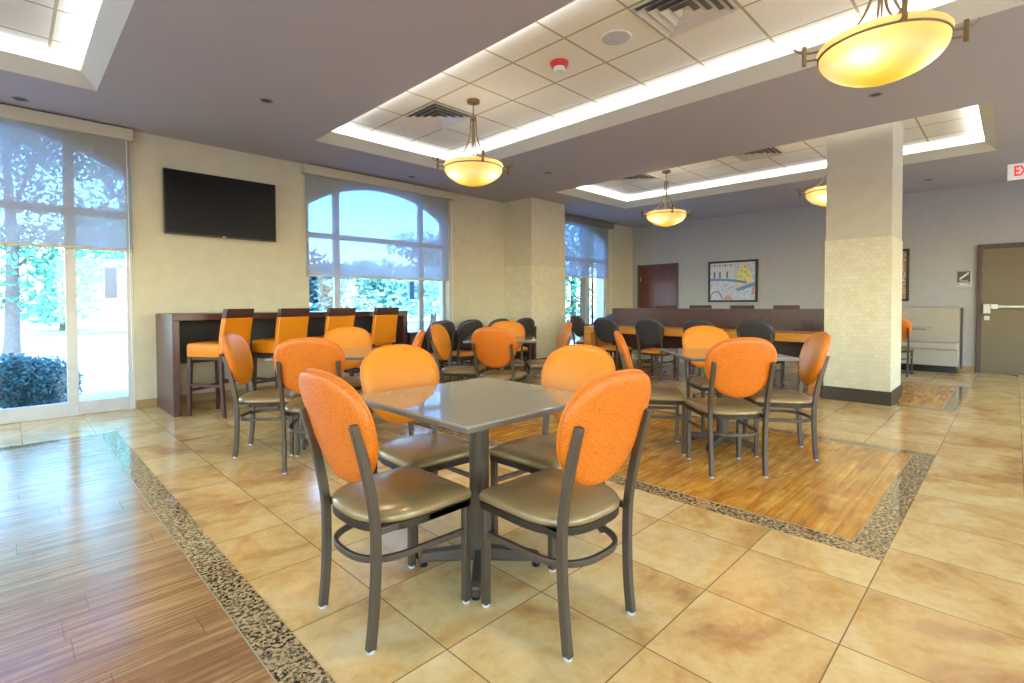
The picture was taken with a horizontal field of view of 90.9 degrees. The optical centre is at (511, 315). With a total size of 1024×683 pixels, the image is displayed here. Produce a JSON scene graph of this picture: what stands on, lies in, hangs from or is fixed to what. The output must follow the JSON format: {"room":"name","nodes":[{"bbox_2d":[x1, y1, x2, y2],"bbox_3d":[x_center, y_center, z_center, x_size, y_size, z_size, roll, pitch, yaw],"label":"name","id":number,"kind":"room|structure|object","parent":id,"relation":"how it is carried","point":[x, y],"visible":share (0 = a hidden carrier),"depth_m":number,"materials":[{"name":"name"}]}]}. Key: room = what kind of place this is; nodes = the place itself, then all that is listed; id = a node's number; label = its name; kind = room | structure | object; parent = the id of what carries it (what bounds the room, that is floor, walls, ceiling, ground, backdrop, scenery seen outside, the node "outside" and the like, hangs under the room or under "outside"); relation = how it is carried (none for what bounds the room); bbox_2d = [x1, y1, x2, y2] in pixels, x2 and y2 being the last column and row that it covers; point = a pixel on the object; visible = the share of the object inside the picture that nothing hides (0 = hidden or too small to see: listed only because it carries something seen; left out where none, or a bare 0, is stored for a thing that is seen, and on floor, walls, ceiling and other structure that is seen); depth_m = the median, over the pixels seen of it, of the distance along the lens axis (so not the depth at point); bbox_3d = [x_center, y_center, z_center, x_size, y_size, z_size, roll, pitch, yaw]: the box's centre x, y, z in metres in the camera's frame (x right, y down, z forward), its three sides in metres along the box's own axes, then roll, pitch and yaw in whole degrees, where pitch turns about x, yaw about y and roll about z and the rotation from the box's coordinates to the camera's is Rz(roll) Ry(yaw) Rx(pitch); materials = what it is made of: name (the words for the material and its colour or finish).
{"room":"eatery","nodes":[
{"label":"eatery","id":0,"kind":"room"},
{"bbox_2d":[0,0,101,65],"bbox_3d":[-3.320,-2.283,2.150,4.640,0.030,2.880,1,2,45],"label":"ceiling tiles","id":1,"kind":"structure","parent":0,"point":[60,30],"depth_m":4.03,"materials":[{"name":"white"}]},
{"bbox_2d":[130,131,632,407],"bbox_3d":[-2.476,-0.581,8.057,0.300,3.250,16.330,1,2,45],"label":"wall","id":2,"kind":"structure","parent":0,"point":[173,273],"depth_m":6.74,"materials":[{"name":"beige paint"}]},
{"bbox_2d":[0,176,134,424],"bbox_3d":[-5.361,-0.447,5.047,0.076,3.140,2.510,1,2,45],"label":"window frame","id":3,"kind":"structure","parent":2,"relation":"in","point":[73,406],"depth_m":5.54,"materials":[{"name":"paint"}]},
{"bbox_2d":[0,104,132,370],"bbox_3d":[-5.318,-0.714,4.906,0.118,2.780,2.660,1,2,45],"label":"roller shade","id":4,"kind":"object","parent":3,"relation":"attached to","point":[65,181],"visible":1,"depth_m":5.41,"materials":[{"name":"fabric"}]},
{"bbox_2d":[103,267,117,297],"bbox_3d":[-4.732,-0.379,5.934,0.110,0.360,0.120,1,2,45],"label":"box","id":5,"kind":"object","parent":3,"relation":"attached to","point":[109,274],"visible":1,"depth_m":5.89,"materials":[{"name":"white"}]},
{"bbox_2d":[162,167,275,241],"bbox_3d":[-3.732,-1.386,6.499,0.099,0.780,1.290,1,2,45],"label":"television","id":6,"kind":"object","parent":2,"relation":"attached to","point":[194,204],"visible":1,"depth_m":6.42,"materials":[{"name":"black plastic"}]},
{"bbox_2d":[136,362,484,408],"bbox_3d":[-2.430,0.997,7.912,0.014,0.100,16.130,1,2,45],"label":"baseboard","id":7,"kind":"structure","parent":2,"relation":"attached to","point":[144,403],"depth_m":6.40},
{"bbox_2d":[309,277,444,328],"bbox_3d":[-2.104,-0.866,8.307,0.233,2.475,2.640,1,2,45],"label":"window","id":8,"kind":"structure","parent":2,"relation":"in","point":[336,281],"depth_m":8.89,"materials":[{"name":"metal"}]},
{"bbox_2d":[407,281,413,299],"bbox_3d":[-1.791,-0.438,8.882,0.110,0.320,0.100,1,2,45],"label":"box","id":9,"kind":"object","parent":8,"relation":"attached to","point":[410,284],"visible":1,"depth_m":8.84,"materials":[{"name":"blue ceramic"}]},
{"bbox_2d":[301,163,455,321],"bbox_3d":[-2.020,-0.801,8.211,0.118,2.780,2.740,1,2,45],"label":"roller shade","id":10,"kind":"object","parent":2,"relation":"attached to","point":[358,225],"visible":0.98,"depth_m":8.03,"materials":[{"name":"fabric"}]},
{"bbox_2d":[565,214,613,278],"bbox_3d":[1.578,-0.897,11.817,0.118,2.780,2.730,1,2,45],"label":"roller shade","id":11,"kind":"object","parent":2,"relation":"attached to","point":[586,240],"visible":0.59,"depth_m":12.01,"materials":[{"name":"fabric"}]},
{"bbox_2d":[580,277,604,339],"bbox_3d":[1.426,-0.627,11.849,0.076,3.140,2.550,1,2,45],"label":"window","id":12,"kind":"structure","parent":2,"relation":"in","point":[584,282],"depth_m":12.21,"materials":[{"name":"paint"}]},
{"bbox_2d":[0,350,1023,682],"bbox_3d":[1.665,1.182,3.972,12.020,0.122,16.330,1,2,45],"label":"floor","id":13,"kind":"structure","parent":0,"point":[720,598],"depth_m":2.37,"materials":[{"name":"tile"}]},
{"bbox_2d":[3,436,277,682],"bbox_3d":[-2.511,1.217,0.691,7.498,0.013,3.799,1,2,45],"label":"strip","id":14,"kind":"object","parent":13,"relation":"on","point":[200,576],"visible":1,"depth_m":2.22,"materials":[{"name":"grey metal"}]},
{"bbox_2d":[187,309,253,417],"bbox_3d":[-3.249,0.515,5.641,0.534,1.175,0.430,0,1,13],"label":"bar stool","id":15,"kind":"object","parent":13,"relation":"on","point":[238,321],"visible":0.83,"depth_m":5.48,"materials":[{"name":"orange leather"}]},
{"bbox_2d":[221,333,304,457],"bbox_3d":[-2.081,0.637,4.216,0.573,0.988,0.489,0,1,-10],"label":"dining chair","id":16,"kind":"object","parent":13,"relation":"on","point":[237,360],"visible":0.9,"depth_m":4.06,"materials":[{"name":"orange fabric"}]},
{"bbox_2d":[252,308,309,407],"bbox_3d":[-2.778,0.503,6.075,0.534,1.175,0.430,0,1,28],"label":"bar stool","id":17,"kind":"object","parent":13,"relation":"on","point":[291,323],"visible":0.46,"depth_m":5.93,"materials":[{"name":"orange leather"}]},
{"bbox_2d":[156,310,407,416],"bbox_3d":[-2.916,0.514,6.805,0.845,1.120,2.985,1,2,45],"label":"bar counter","id":18,"kind":"object","parent":13,"relation":"on","point":[174,331],"depth_m":6.14,"materials":[{"name":"brown wood"}]},
{"bbox_2d":[274,337,344,473],"bbox_3d":[-1.488,0.644,3.817,0.489,0.988,0.573,0,1,-10],"label":"dining chair","id":19,"kind":"object","parent":13,"relation":"on","point":[292,357],"visible":0.52,"depth_m":3.59,"materials":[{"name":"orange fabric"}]},
{"bbox_2d":[264,348,375,449],"bbox_3d":[-1.608,0.726,4.449,0.846,0.795,0.846,0,1,-11],"label":"cafe table","id":20,"kind":"object","parent":13,"relation":"on","point":[350,353],"visible":0.2,"depth_m":4.25,"materials":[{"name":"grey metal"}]},
{"bbox_2d":[312,308,355,375],"bbox_3d":[-2.346,0.492,6.494,0.534,1.175,0.430,1,2,32],"label":"bar stool","id":21,"kind":"object","parent":13,"relation":"on","point":[335,317],"visible":0.18,"depth_m":6.33,"materials":[{"name":"orange leather"}]},
{"bbox_2d":[323,326,371,392],"bbox_3d":[-1.646,0.617,5.017,0.489,0.988,0.573,-1,1,-15],"label":"dining chair","id":22,"kind":"object","parent":13,"relation":"on","point":[346,337],"visible":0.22,"depth_m":5.18,"materials":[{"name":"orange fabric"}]},
{"bbox_2d":[353,307,398,374],"bbox_3d":[-1.890,0.480,6.950,0.534,1.175,0.430,1,2,32],"label":"bar stool","id":23,"kind":"object","parent":13,"relation":"on","point":[384,323],"visible":0.39,"depth_m":6.80,"materials":[{"name":"orange leather"}]},
{"bbox_2d":[298,368,471,654],"bbox_3d":[-0.514,0.682,2.002,0.489,0.988,0.573,1,2,45],"label":"dining chair","id":24,"kind":"object","parent":13,"relation":"on","point":[337,421],"visible":1,"depth_m":1.86,"materials":[{"name":"orange fabric"}]},
{"bbox_2d":[359,329,424,435],"bbox_3d":[-1.077,0.625,4.577,0.573,0.988,0.489,0,1,-10],"label":"dining chair","id":25,"kind":"object","parent":13,"relation":"on","point":[418,339],"visible":0.21,"depth_m":4.42,"materials":[{"name":"orange plastic"}]},
{"bbox_2d":[360,344,468,560],"bbox_3d":[-0.499,0.666,2.714,0.489,0.988,0.573,-1,2,-42],"label":"dining chair","id":26,"kind":"object","parent":13,"relation":"on","point":[396,366],"visible":0.63,"depth_m":2.72,"materials":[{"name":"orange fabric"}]},
{"bbox_2d":[426,320,454,368],"bbox_3d":[-1.141,0.562,7.319,0.489,0.988,0.573,-1,2,-44],"label":"dining chair","id":27,"kind":"object","parent":13,"relation":"on","point":[449,326],"visible":0.3,"depth_m":7.17,"materials":[{"name":"leather"}]},
{"bbox_2d":[430,324,484,383],"bbox_3d":[-0.645,0.594,5.878,0.573,0.988,0.489,0,1,12],"label":"dining chair","id":28,"kind":"object","parent":13,"relation":"on","point":[441,344],"visible":0.83,"depth_m":5.76,"materials":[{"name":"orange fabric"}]},
{"bbox_2d":[440,319,482,381],"bbox_3d":[-0.760,0.552,7.701,0.489,0.988,0.573,-1,2,-44],"label":"dining chair","id":29,"kind":"object","parent":13,"relation":"on","point":[466,328],"visible":0.59,"depth_m":7.50,"materials":[{"name":"black leather"}]},
{"bbox_2d":[361,377,576,600],"bbox_3d":[-0.152,0.770,2.341,0.846,0.795,0.846,1,2,45],"label":"cafe table","id":30,"kind":"object","parent":13,"relation":"on","point":[473,407],"visible":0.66,"depth_m":2.29,"materials":[{"name":"stone"}]},
{"bbox_2d":[408,326,535,366],"bbox_3d":[-0.841,0.622,8.860,0.885,0.795,2.810,1,2,45],"label":"countertop","id":31,"kind":"structure","parent":13,"relation":"on","point":[412,333],"depth_m":8.73,"materials":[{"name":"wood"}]},
{"bbox_2d":[408,326,535,336],"bbox_3d":[-0.842,0.263,8.851,0.885,0.075,2.810,1,2,45],"label":"countertop","id":32,"kind":"structure","parent":31,"relation":"on","point":[411,332],"depth_m":8.07,"materials":[{"name":"brown wood"}]},
{"bbox_2d":[470,318,508,378],"bbox_3d":[-0.336,0.541,8.125,0.489,0.988,0.573,-1,2,-44],"label":"dining chair","id":33,"kind":"object","parent":13,"relation":"on","point":[501,319],"visible":0.05,"depth_m":7.89,"materials":[{"name":"grey plastic"}]},
{"bbox_2d":[471,327,526,382],"bbox_3d":[-0.130,0.604,5.342,0.489,0.988,0.573,0,1,18],"label":"dining chair","id":34,"kind":"object","parent":13,"relation":"on","point":[494,347],"visible":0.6,"depth_m":5.13,"materials":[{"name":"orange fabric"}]},
{"bbox_2d":[463,336,536,369],"bbox_3d":[-0.136,0.681,6.177,0.846,0.795,0.846,0,1,0],"label":"cafe table","id":35,"kind":"object","parent":13,"relation":"on","point":[520,339],"visible":0.29,"depth_m":5.97,"materials":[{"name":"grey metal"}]},
{"bbox_2d":[489,321,524,382],"bbox_3d":[-0.067,0.575,6.579,0.489,0.988,0.573,0,1,0],"label":"dining chair","id":36,"kind":"object","parent":13,"relation":"on","point":[516,328],"visible":0.39,"depth_m":6.74,"materials":[{"name":"orange fabric"}]},
{"bbox_2d":[496,318,534,372],"bbox_3d":[0.066,0.530,8.529,0.489,0.988,0.573,-1,2,-44],"label":"dining chair","id":37,"kind":"object","parent":13,"relation":"on","point":[528,324],"visible":0.32,"depth_m":8.41,"materials":[{"name":"grey plastic"}]},
{"bbox_2d":[525,322,571,383],"bbox_3d":[0.479,0.577,6.446,0.573,0.988,0.489,0,1,-6],"label":"dining chair","id":38,"kind":"object","parent":13,"relation":"on","point":[564,337],"visible":0.44,"depth_m":6.29,"materials":[{"name":"orange fabric"}]},
{"bbox_2d":[489,344,615,533],"bbox_3d":[0.231,0.664,2.675,0.489,0.988,0.573,1,2,44],"label":"dining chair","id":39,"kind":"object","parent":13,"relation":"on","point":[570,367],"visible":0.41,"depth_m":2.71,"materials":[{"name":"orange fabric"}]},
{"bbox_2d":[479,369,651,661],"bbox_3d":[0.217,0.680,1.964,0.489,0.988,0.573,-1,2,-43],"label":"dining chair","id":40,"kind":"object","parent":13,"relation":"on","point":[608,417],"visible":1,"depth_m":1.81,"materials":[{"name":"orange leather"}]},
{"bbox_2d":[570,315,584,343],"bbox_3d":[1.474,0.490,10.063,0.573,0.988,0.489,-1,1,-25],"label":"dining chair","id":41,"kind":"object","parent":13,"relation":"on","point":[578,324],"visible":0.51,"depth_m":9.93,"materials":[{"name":"black fabric"}]},
{"bbox_2d":[593,317,631,370],"bbox_3d":[1.701,0.524,8.557,0.489,0.988,0.573,1,2,45],"label":"dining chair","id":42,"kind":"object","parent":13,"relation":"on","point":[604,328],"visible":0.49,"depth_m":8.39,"materials":[{"name":"black fabric"}]},
{"bbox_2d":[614,330,686,454],"bbox_3d":[1.155,0.624,4.280,0.573,0.988,0.489,0,1,11],"label":"dining chair","id":43,"kind":"object","parent":13,"relation":"on","point":[659,395],"visible":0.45,"depth_m":4.08,"materials":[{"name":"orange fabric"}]},
{"bbox_2d":[635,318,675,382],"bbox_3d":[2.269,0.535,7.990,0.489,0.988,0.573,1,2,45],"label":"dining chair","id":44,"kind":"object","parent":13,"relation":"on","point":[649,331],"visible":0.86,"depth_m":7.84,"materials":[{"name":"black leather"}]},
{"bbox_2d":[654,305,678,365],"bbox_3d":[3.071,0.392,10.010,0.430,1.175,0.534,0,1,11],"label":"bar stool","id":45,"kind":"object","parent":13,"relation":"on","point":[656,306],"visible":0.13,"depth_m":10.19,"materials":[{"name":"brown wood"}]},
{"bbox_2d":[683,319,714,376],"bbox_3d":[2.838,0.546,7.423,0.489,0.988,0.573,1,2,45],"label":"dining chair","id":46,"kind":"object","parent":13,"relation":"on","point":[693,322],"visible":0.1,"depth_m":7.26,"materials":[{"name":"black fabric"}]},
{"bbox_2d":[689,305,711,368],"bbox_3d":[3.588,0.402,9.495,0.430,1.175,0.534,0,1,11],"label":"bar stool","id":47,"kind":"object","parent":13,"relation":"on","point":[690,306],"visible":0.05,"depth_m":9.69,"materials":[{"name":"brown wood"}]},
{"bbox_2d":[492,412,911,540],"bbox_3d":[0.559,1.102,5.204,5.405,0.013,2.061,1,2,45],"label":"strip","id":48,"kind":"object","parent":13,"relation":"in","point":[655,412],"visible":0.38,"depth_m":3.11,"materials":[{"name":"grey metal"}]},
{"bbox_2d":[584,325,823,393],"bbox_3d":[2.990,0.621,8.350,3.900,0.795,0.720,1,2,45],"label":"bench","id":49,"kind":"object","parent":13,"relation":"on","point":[789,336],"depth_m":8.10,"materials":[{"name":"orange leather"}]},
{"bbox_2d":[584,325,815,341],"bbox_3d":[2.989,0.281,8.342,3.900,0.115,0.720,1,2,45],"label":"countertop","id":50,"kind":"structure","parent":49,"relation":"on","point":[789,336],"depth_m":7.56,"materials":[{"name":"brown wood"}]},
{"bbox_2d":[682,326,743,432],"bbox_3d":[1.969,0.606,4.930,0.489,0.988,0.573,0,1,0],"label":"dining chair","id":51,"kind":"object","parent":13,"relation":"on","point":[696,336],"visible":0.44,"depth_m":5.09,"materials":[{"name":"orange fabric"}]},
{"bbox_2d":[612,308,823,364],"bbox_3d":[3.475,0.448,8.720,3.780,1.120,0.485,1,2,45],"label":"wall","id":52,"kind":"structure","parent":13,"relation":"on","point":[779,319],"depth_m":8.35,"materials":[{"name":"brown wood"}]},
{"bbox_2d":[659,348,799,451],"bbox_3d":[1.800,0.717,4.312,0.846,0.795,0.846,0,1,0],"label":"cafe table","id":53,"kind":"object","parent":13,"relation":"on","point":[690,354],"visible":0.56,"depth_m":4.27,"materials":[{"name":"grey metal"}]},
{"bbox_2d":[685,337,776,477],"bbox_3d":[1.581,0.636,3.671,0.489,0.988,0.573,0,1,0],"label":"dining chair","id":54,"kind":"object","parent":13,"relation":"on","point":[738,368],"visible":1,"depth_m":3.49,"materials":[{"name":"orange fabric"}]},
{"bbox_2d":[730,305,753,308],"bbox_3d":[4.141,0.413,8.944,0.430,1.175,0.534,0,1,11],"label":"bar stool","id":55,"kind":"object","parent":13,"relation":"on","point":[731,306],"visible":0.02,"depth_m":9.13,"materials":[{"name":"brown wood"}]},
{"bbox_2d":[736,320,783,389],"bbox_3d":[3.385,0.556,6.877,0.489,0.988,0.573,1,2,45],"label":"dining chair","id":56,"kind":"object","parent":13,"relation":"on","point":[749,328],"visible":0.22,"depth_m":6.68,"materials":[{"name":"black leather"}]},
{"bbox_2d":[773,305,799,376],"bbox_3d":[4.664,0.423,8.421,0.430,1.175,0.534,0,1,11],"label":"bar stool","id":57,"kind":"object","parent":13,"relation":"on","point":[774,306],"visible":0.08,"depth_m":8.61,"materials":[{"name":"brown wood"}]},
{"bbox_2d":[744,331,830,460],"bbox_3d":[2.239,0.624,4.104,0.573,0.988,0.489,0,1,14],"label":"dining chair","id":58,"kind":"object","parent":13,"relation":"on","point":[813,362],"visible":0.89,"depth_m":3.95,"materials":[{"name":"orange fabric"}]},
{"bbox_2d":[901,318,913,377],"bbox_3d":[6.353,0.512,8.363,0.489,0.988,0.573,1,2,45],"label":"dining chair","id":59,"kind":"object","parent":13,"relation":"on","point":[906,326],"visible":0.4,"depth_m":8.12,"materials":[{"name":"orange fabric"}]},
{"bbox_2d":[901,326,930,373],"bbox_3d":[6.737,0.597,8.807,0.840,0.795,0.720,1,2,45],"label":"table","id":60,"kind":"object","parent":13,"relation":"on","point":[913,327],"visible":0.27,"depth_m":8.48,"materials":[{"name":"laminate"}]},
{"bbox_2d":[901,307,963,372],"bbox_3d":[7.067,0.412,9.385,1.965,1.135,0.590,1,2,45],"label":"bench","id":61,"kind":"object","parent":13,"relation":"on","point":[939,348],"visible":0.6,"depth_m":8.88,"materials":[{"name":"plastic"}]},
{"bbox_2d":[0,0,1023,227],"bbox_3d":[1.660,-2.126,3.889,12.000,0.001,16.330,1,2,45],"label":"ceiling","id":62,"kind":"structure","parent":0,"point":[196,71],"depth_m":4.94,"materials":[{"name":"paint"}]},
{"bbox_2d":[11,96,28,101],"bbox_3d":[-4.836,-2.124,4.953,0.132,0.006,0.132,1,2,45],"label":"recessed light","id":63,"kind":"object","parent":62,"relation":"in","point":[17,98],"visible":1,"depth_m":4.95,"materials":[{"name":"metal"}]},
{"bbox_2d":[0,0,134,90],"bbox_3d":[-3.320,-2.168,2.153,4.600,0.200,2.840,1,2,45],"label":"cove","id":64,"kind":"object","parent":62,"relation":"attached to","point":[112,16],"visible":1,"depth_m":4.34,"materials":[{"name":"paint"}]},
{"bbox_2d":[259,98,272,103],"bbox_3d":[-2.446,-2.134,5.012,0.132,0.006,0.132,1,2,45],"label":"recessed light","id":65,"kind":"object","parent":62,"relation":"in","point":[264,100],"visible":1,"depth_m":5.01,"materials":[{"name":"metal"}]},
{"bbox_2d":[314,0,1023,169],"bbox_3d":[0.729,-2.239,4.632,6.770,0.200,2.210,1,2,45],"label":"cove","id":66,"kind":"object","parent":62,"relation":"attached to","point":[788,62],"visible":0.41,"depth_m":5.29,"materials":[{"name":"paint"}]},
{"bbox_2d":[557,102,997,208],"bbox_3d":[3.646,-2.326,7.957,5.764,0.200,2.300,1,2,45],"label":"cove","id":67,"kind":"object","parent":62,"relation":"attached to","point":[988,143],"visible":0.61,"depth_m":8.49,"materials":[{"name":"paint"}]},
{"bbox_2d":[867,92,883,97],"bbox_3d":[3.550,-2.153,4.920,0.132,0.006,0.132,1,2,45],"label":"recessed light","id":68,"kind":"object","parent":62,"relation":"in","point":[875,94],"visible":1,"depth_m":4.92,"materials":[{"name":"metal"}]},
{"bbox_2d":[1007,163,1023,180],"bbox_3d":[7.397,-2.090,7.214,0.430,0.255,0.043,1,2,45],"label":"exit sign","id":69,"kind":"object","parent":62,"relation":"hanging from","point":[1015,171],"visible":1,"depth_m":7.29,"materials":[{"name":"white plastic"}]},
{"bbox_2d":[504,197,565,359],"bbox_3d":[0.463,-0.642,10.266,0.804,3.250,1.054,1,2,45],"label":"column","id":70,"kind":"structure","parent":0,"point":[534,228],"depth_m":9.93,"materials":[{"name":"beige paint"}]},
{"bbox_2d":[335,0,944,158],"bbox_3d":[0.729,-2.354,4.629,6.810,0.030,2.250,1,2,45],"label":"ceiling tiles","id":71,"kind":"structure","parent":0,"point":[513,79],"depth_m":4.69,"materials":[{"name":"white"}]},
{"bbox_2d":[404,101,472,128],"bbox_3d":[-0.857,-2.346,5.957,0.594,0.035,0.594,1,2,45],"label":"ceiling vent","id":72,"kind":"object","parent":71,"relation":"attached to","point":[435,114],"visible":0.98,"depth_m":5.95,"materials":[{"name":"metal"}]},
{"bbox_2d":[432,98,512,186],"bbox_3d":[-0.424,-1.889,5.537,0.656,0.935,0.656,0,1,27],"label":"pendant lamp","id":73,"kind":"object","parent":71,"relation":"hanging from","point":[473,171],"visible":1,"depth_m":5.38,"materials":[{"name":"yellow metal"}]},
{"bbox_2d":[550,58,568,73],"bbox_3d":[0.439,-2.295,4.666,0.170,0.088,0.170,1,2,45],"label":"fire alarm strobe","id":74,"kind":"object","parent":71,"relation":"attached to","point":[558,65],"visible":1,"depth_m":4.62,"materials":[{"name":"red plastic"}]},
{"bbox_2d":[599,29,631,46],"bbox_3d":[0.871,-2.326,4.234,0.270,0.010,0.270,1,2,45],"label":"ceiling speaker","id":75,"kind":"object","parent":71,"relation":"attached to","point":[616,37],"visible":1,"depth_m":4.22,"materials":[{"name":"white plastic"}]},
{"bbox_2d":[629,0,739,37],"bbox_3d":[1.302,-2.304,3.804,0.594,0.035,0.594,1,2,45],"label":"ceiling vent","id":76,"kind":"object","parent":71,"relation":"attached to","point":[670,18],"visible":1,"depth_m":3.83,"materials":[{"name":"metal"}]},
{"bbox_2d":[793,0,980,86],"bbox_3d":[2.168,-1.838,2.953,0.656,0.935,0.656,-1,1,-23],"label":"pendant lamp","id":77,"kind":"object","parent":71,"relation":"hanging from","point":[892,47],"visible":1,"depth_m":2.79,"materials":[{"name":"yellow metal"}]},
{"bbox_2d":[580,105,983,198],"bbox_3d":[3.646,-2.441,7.954,5.804,0.030,2.340,1,2,45],"label":"ceiling tiles","id":78,"kind":"structure","parent":0,"point":[962,124],"depth_m":7.95,"materials":[{"name":"white"}]},
{"bbox_2d":[613,174,655,184],"bbox_3d":[2.144,-2.425,8.958,0.594,0.035,0.594,1,2,45],"label":"ceiling vent","id":79,"kind":"object","parent":78,"relation":"attached to","point":[643,177],"visible":0.77,"depth_m":8.99,"materials":[{"name":"metal"}]},
{"bbox_2d":[639,170,693,226],"bbox_3d":[2.606,-1.968,8.509,0.656,0.935,0.656,-1,2,-42],"label":"pendant lamp","id":80,"kind":"object","parent":78,"relation":"hanging from","point":[666,217],"visible":1,"depth_m":8.36,"materials":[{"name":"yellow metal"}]},
{"bbox_2d":[733,147,784,161],"bbox_3d":[3.631,-2.397,7.475,0.594,0.035,0.594,1,2,45],"label":"ceiling vent","id":81,"kind":"object","parent":78,"relation":"attached to","point":[773,151],"visible":0.79,"depth_m":7.51,"materials":[{"name":"metal"}]},
{"bbox_2d":[795,173,826,206],"bbox_3d":[4.327,-1.934,6.794,0.656,0.935,0.656,-1,1,-27],"label":"pendant lamp","id":82,"kind":"object","parent":78,"relation":"hanging from","point":[816,195],"visible":0.34,"depth_m":6.75,"materials":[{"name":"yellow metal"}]},
{"bbox_2d":[633,179,1023,374],"bbox_3d":[7.468,-0.650,9.529,11.700,3.250,0.200,1,2,45],"label":"wall","id":83,"kind":"structure","parent":0,"point":[943,230],"depth_m":10.49,"materials":[{"name":"grey paint"}]},
{"bbox_2d":[637,263,677,307],"bbox_3d":[3.756,-0.208,13.053,1.140,2.230,0.089,1,2,45],"label":"door","id":84,"kind":"structure","parent":83,"relation":"in","point":[657,283],"depth_m":13.04,"materials":[{"name":"brown wood"}]},
{"bbox_2d":[708,259,757,301],"bbox_3d":[5.115,-0.787,11.700,1.120,0.960,0.045,1,2,45],"label":"framed painting","id":85,"kind":"object","parent":83,"relation":"attached to","point":[736,280],"visible":1,"depth_m":11.67,"materials":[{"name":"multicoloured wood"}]},
{"bbox_2d":[902,249,909,300],"bbox_3d":[7.044,-0.759,9.775,1.050,0.980,0.045,1,2,45],"label":"framed painting","id":86,"kind":"object","parent":83,"relation":"attached to","point":[906,252],"visible":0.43,"depth_m":9.43,"materials":[{"name":"brown wood"}]},
{"bbox_2d":[902,251,905,298],"bbox_3d":[7.045,-0.760,9.783,0.970,0.890,0.030,1,2,45],"label":"artwork","id":87,"kind":"object","parent":86,"relation":"attached to","point":[904,252],"depth_m":9.45,"materials":[{"name":"paper"}]},
{"bbox_2d":[956,270,971,286],"bbox_3d":[7.963,-0.642,8.879,0.200,0.290,0.020,1,2,45],"label":"sign","id":88,"kind":"object","parent":83,"relation":"attached to","point":[963,278],"visible":1,"depth_m":8.87,"materials":[{"name":"metal"}]},
{"bbox_2d":[958,365,974,371],"bbox_3d":[5.673,0.893,11.209,6.830,0.100,0.014,1,2,45],"label":"baseboard","id":89,"kind":"structure","parent":83,"relation":"attached to","point":[965,368],"depth_m":8.85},
{"bbox_2d":[976,242,1023,374],"bbox_3d":[8.443,-0.107,8.354,1.085,2.210,0.125,1,2,45],"label":"door","id":90,"kind":"structure","parent":83,"relation":"in","point":[1000,267],"depth_m":8.54,"materials":[{"name":"brown paint"}]},
{"bbox_2d":[822,121,902,405],"bbox_3d":[4.473,-0.668,6.406,0.714,3.450,0.794,1,2,45],"label":"column","id":91,"kind":"structure","parent":0,"point":[864,243],"depth_m":6.12,"materials":[{"name":"paint"}]},
{"label":"outside","id":92,"kind":"structure","parent":0,"visible":0},
{"bbox_2d":[0,309,595,334],"bbox_3d":[-33.702,-0.001,65.417,79.900,0.280,135.000,1,2,45],"label":"lawn","id":93,"kind":"structure","parent":92,"point":[26,327],"depth_m":28.18,"materials":[{"name":"green plant"}]},
{"bbox_2d":[20,252,120,330],"bbox_3d":[-21.797,-1.149,24.749,4.323,4.057,4.046,1,2,45],"label":"tree","id":94,"kind":"object","parent":93,"relation":"on","point":[83,309],"visible":0.41,"depth_m":24.16,"materials":[{"name":"green plant"}]},
{"bbox_2d":[76,249,126,324],"bbox_3d":[-23.745,-3.296,37.027,7.200,7.700,13.200,1,2,45],"label":"house","id":95,"kind":"structure","parent":93,"relation":"on","point":[113,310],"depth_m":31.55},
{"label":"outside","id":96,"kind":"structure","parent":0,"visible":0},
{"bbox_2d":[1,338,579,408],"bbox_3d":[20.652,1.343,0.623,60.400,0.180,120.000,1,2,45],"label":"paving","id":97,"kind":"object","parent":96,"point":[102,378],"visible":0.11,"depth_m":9.20,"materials":[{"name":"concrete"}]},
{"bbox_2d":[0,352,83,408],"bbox_3d":[-6.048,0.837,6.328,0.852,0.775,0.988,1,2,45],"label":"bush","id":98,"kind":"object","parent":97,"relation":"on","point":[25,381],"visible":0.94,"depth_m":6.17,"materials":[{"name":"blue plant"}]},
{"bbox_2d":[309,277,353,310],"bbox_3d":[-6.072,-0.524,15.784,1.921,3.107,2.259,1,2,45],"label":"tree","id":99,"kind":"object","parent":97,"relation":"on","point":[319,287],"visible":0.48,"depth_m":15.39,"materials":[{"name":"green plant"}]},
{"bbox_2d":[565,277,595,339],"bbox_3d":[2.199,-1.808,18.859,3.833,5.644,4.365,1,2,45],"label":"tree","id":100,"kind":"object","parent":97,"relation":"on","point":[574,286],"visible":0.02,"depth_m":18.42,"materials":[{"name":"green plant"}]},
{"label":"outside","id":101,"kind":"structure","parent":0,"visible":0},
{"bbox_2d":[0,317,594,361],"bbox_3d":[-5.686,0.849,26.889,14.000,0.150,120.000,1,2,45],"label":"road","id":102,"kind":"structure","parent":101,"point":[110,346],"depth_m":16.77,"materials":[{"name":"grey asphalt"}]},
{"bbox_2d":[0,245,124,359],"bbox_3d":[-13.012,-2.741,13.325,5.979,7.703,6.381,1,2,45],"label":"tree","id":103,"kind":"object","parent":102,"relation":"on","point":[13,284],"visible":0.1,"depth_m":13.04,"materials":[{"name":"green plant"}]},
{"bbox_2d":[0,315,595,337],"bbox_3d":[-10.643,0.678,31.830,0.200,0.300,120.000,1,2,45],"label":"kerb","id":104,"kind":"object","parent":102,"relation":"on","point":[409,322],"depth_m":22.84,"materials":[{"name":"stone"}]},
{"bbox_2d":[330,278,438,316],"bbox_3d":[-5.874,-1.010,24.574,7.508,3.673,5.670,-1,1,-21],"label":"tree","id":105,"kind":"object","parent":102,"relation":"on","point":[393,291],"visible":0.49,"depth_m":23.49,"materials":[{"name":"green plant"}]},
{"bbox_2d":[396,282,438,324],"bbox_3d":[-4.462,-2.295,31.543,6.737,5.913,5.440,0,1,-12],"label":"tree","id":106,"kind":"object","parent":102,"relation":"on","point":[433,317],"visible":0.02,"depth_m":31.66,"materials":[{"name":"green plant"}]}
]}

